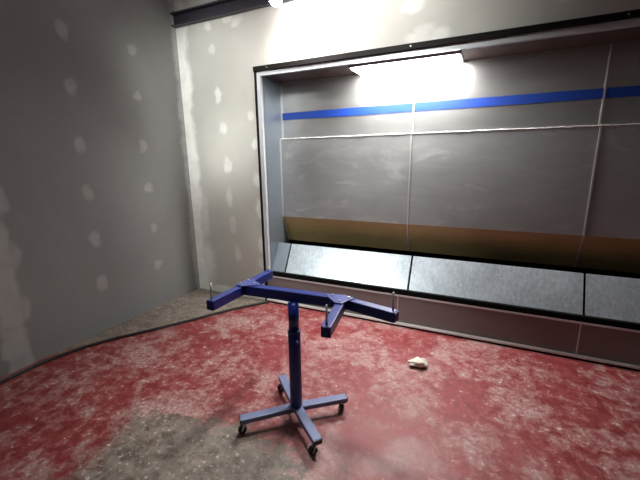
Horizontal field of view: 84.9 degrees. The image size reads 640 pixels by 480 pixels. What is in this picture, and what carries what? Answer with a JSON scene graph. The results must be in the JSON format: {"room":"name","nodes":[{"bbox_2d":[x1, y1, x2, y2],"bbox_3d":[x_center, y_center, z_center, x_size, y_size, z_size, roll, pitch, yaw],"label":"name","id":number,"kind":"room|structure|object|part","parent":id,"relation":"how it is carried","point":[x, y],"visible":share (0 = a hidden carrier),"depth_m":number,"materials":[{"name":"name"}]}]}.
{"room":"paint workshop","nodes":[
{"label":"paint workshop","id":0,"kind":"room"},
{"bbox_2d":[0,0,199,377],"bbox_3d":[-2.667,-0.381,1.591,0.120,3.100,5.320,5,14,25],"label":"wall","id":1,"kind":"structure","parent":0,"point":[97,231],"depth_m":2.94,"materials":[{"name":"paint"}]},
{"bbox_2d":[0,288,639,479],"bbox_3d":[0.121,1.344,1.069,5.890,0.100,6.070,5,14,25],"label":"floor","id":2,"kind":"structure","parent":0,"point":[167,403],"depth_m":2.17,"materials":[{"name":"red paint"}]},
{"bbox_2d":[0,301,267,383],"bbox_3d":[-1.895,0.960,2.581,0.541,0.024,3.604,10,16,38],"label":"air hose","id":3,"kind":"object","parent":2,"relation":"on","point":[264,302],"visible":1,"depth_m":3.04,"materials":[{"name":"rubber"}]},
{"bbox_2d":[206,267,398,454],"bbox_3d":[-0.048,0.638,1.951,0.948,0.886,0.597,5,14,25],"label":"stand","id":4,"kind":"object","parent":2,"relation":"on","point":[339,303],"visible":1,"depth_m":1.94,"materials":[{"name":"blue metal"}]},
{"bbox_3d":[-0.508,0.313,1.953,0.046,0.054,0.294,6,14,27],"label":"swing arm","id":5,"kind":"part","parent":4,"relation":"part of","materials":[{"name":"blue metal"}]},
{"bbox_3d":[-0.412,0.255,2.056,0.125,0.006,0.124,5,14,25],"label":"pivot plate","id":6,"kind":"part","parent":4,"relation":"part of","materials":[{"name":"blue metal"}]},
{"bbox_3d":[-0.395,0.258,2.187,0.046,0.054,0.318,5,14,22],"label":"swing arm","id":7,"kind":"part","parent":4,"relation":"part of","materials":[{"name":"blue metal"}]},
{"bbox_3d":[-0.298,0.994,2.006,0.313,0.030,0.052,-5,14,-18],"label":"leg","id":8,"kind":"part","parent":4,"relation":"part of","materials":[{"name":"blue metal"}]},
{"bbox_3d":[-0.198,0.947,2.207,0.052,0.030,0.305,-6,14,-21],"label":"leg","id":9,"kind":"part","parent":4,"relation":"part of","materials":[{"name":"blue metal"}]},
{"bbox_3d":[-0.145,0.427,1.931,0.059,0.170,0.059,5,14,25],"label":"post","id":10,"kind":"part","parent":4,"relation":"part of","materials":[{"name":"blue metal"}]},
{"bbox_3d":[-0.071,1.010,1.922,0.052,0.030,0.283,-7,14,-25],"label":"leg","id":11,"kind":"part","parent":4,"relation":"part of","materials":[{"name":"blue metal"}]},
{"bbox_3d":[0.016,0.970,2.095,0.293,0.030,0.052,-4,13,-14],"label":"leg","id":12,"kind":"part","parent":4,"relation":"part of","materials":[{"name":"blue metal"}]},
{"bbox_3d":[0.072,0.367,1.684,0.046,0.054,0.334,3,13,16],"label":"swing arm","id":13,"kind":"part","parent":4,"relation":"part of","materials":[{"name":"blue metal"}]},
{"bbox_3d":[0.093,0.304,1.815,0.148,0.006,0.113,5,14,25],"label":"pivot plate","id":14,"kind":"part","parent":4,"relation":"part of","materials":[{"name":"blue metal"}]},
{"bbox_3d":[0.246,0.347,1.759,0.297,0.054,0.046,9,16,36],"label":"swing arm","id":15,"kind":"part","parent":4,"relation":"part of","materials":[{"name":"blue metal"}]},
{"bbox_2d":[408,357,427,367],"bbox_3d":[0.722,0.903,2.581,0.148,0.069,0.097,-1,13,-3],"label":"crumpled paper","id":16,"kind":"object","parent":2,"relation":"on","point":[416,362],"visible":1,"depth_m":2.56,"materials":[{"name":"white paper"}]},
{"bbox_2d":[253,9,639,371],"bbox_3d":[1.418,-0.360,2.928,4.220,2.360,0.605,5,14,25],"label":"booth","id":17,"kind":"object","parent":2,"relation":"on","point":[489,182],"visible":0.98,"depth_m":2.95,"materials":[{"name":"metal"}]},
{"bbox_3d":[-0.437,-0.660,3.795,0.030,2.005,0.540,5,14,25],"label":"panel","id":18,"kind":"part","parent":17,"relation":"part of","materials":[{"name":"grey metal"}]},
{"bbox_2d":[263,27,639,82],"bbox_3d":[1.380,-1.422,2.632,4.100,0.048,0.360,5,14,25],"label":"hood","id":19,"kind":"object","parent":17,"relation":"attached to","point":[625,37],"depth_m":2.73,"materials":[{"name":"white metal"}]},
{"bbox_3d":[1.323,0.556,2.908,4.180,0.015,0.040,5,14,25],"label":"plinth trim","id":20,"kind":"part","parent":17,"relation":"part of","materials":[{"name":"metal"}]},
{"bbox_3d":[1.451,-1.178,2.835,4.100,0.595,0.013,5,14,25],"label":"panel","id":21,"kind":"part","parent":17,"relation":"part of","materials":[{"name":"grey metal"}]},
{"bbox_2d":[173,0,639,299],"bbox_3d":[1.103,-0.701,2.776,5.890,3.100,0.120,5,14,25],"label":"wall","id":22,"kind":"structure","parent":0,"point":[217,57],"depth_m":3.42,"materials":[{"name":"paint"}]},
{"bbox_2d":[170,0,293,27],"bbox_3d":[1.047,-2.006,2.394,5.650,0.125,0.050,5,14,25],"label":"beam","id":23,"kind":"structure","parent":22,"relation":"attached to","point":[219,8],"depth_m":3.35,"materials":[{"name":"metal"}]},
{"bbox_3d":[0.081,-1.775,0.355,5.890,0.100,6.070,5,14,25],"label":"ceiling","id":24,"kind":"structure","parent":0,"visible":0},
{"bbox_2d":[269,0,281,6],"bbox_3d":[-0.343,-2.026,2.672,0.200,0.435,0.150,5,14,25],"label":"floodlight","id":25,"kind":"object","parent":24,"relation":"hanging from","point":[275,3],"visible":1,"depth_m":2.69,"materials":[{"name":"white"}]}
]}

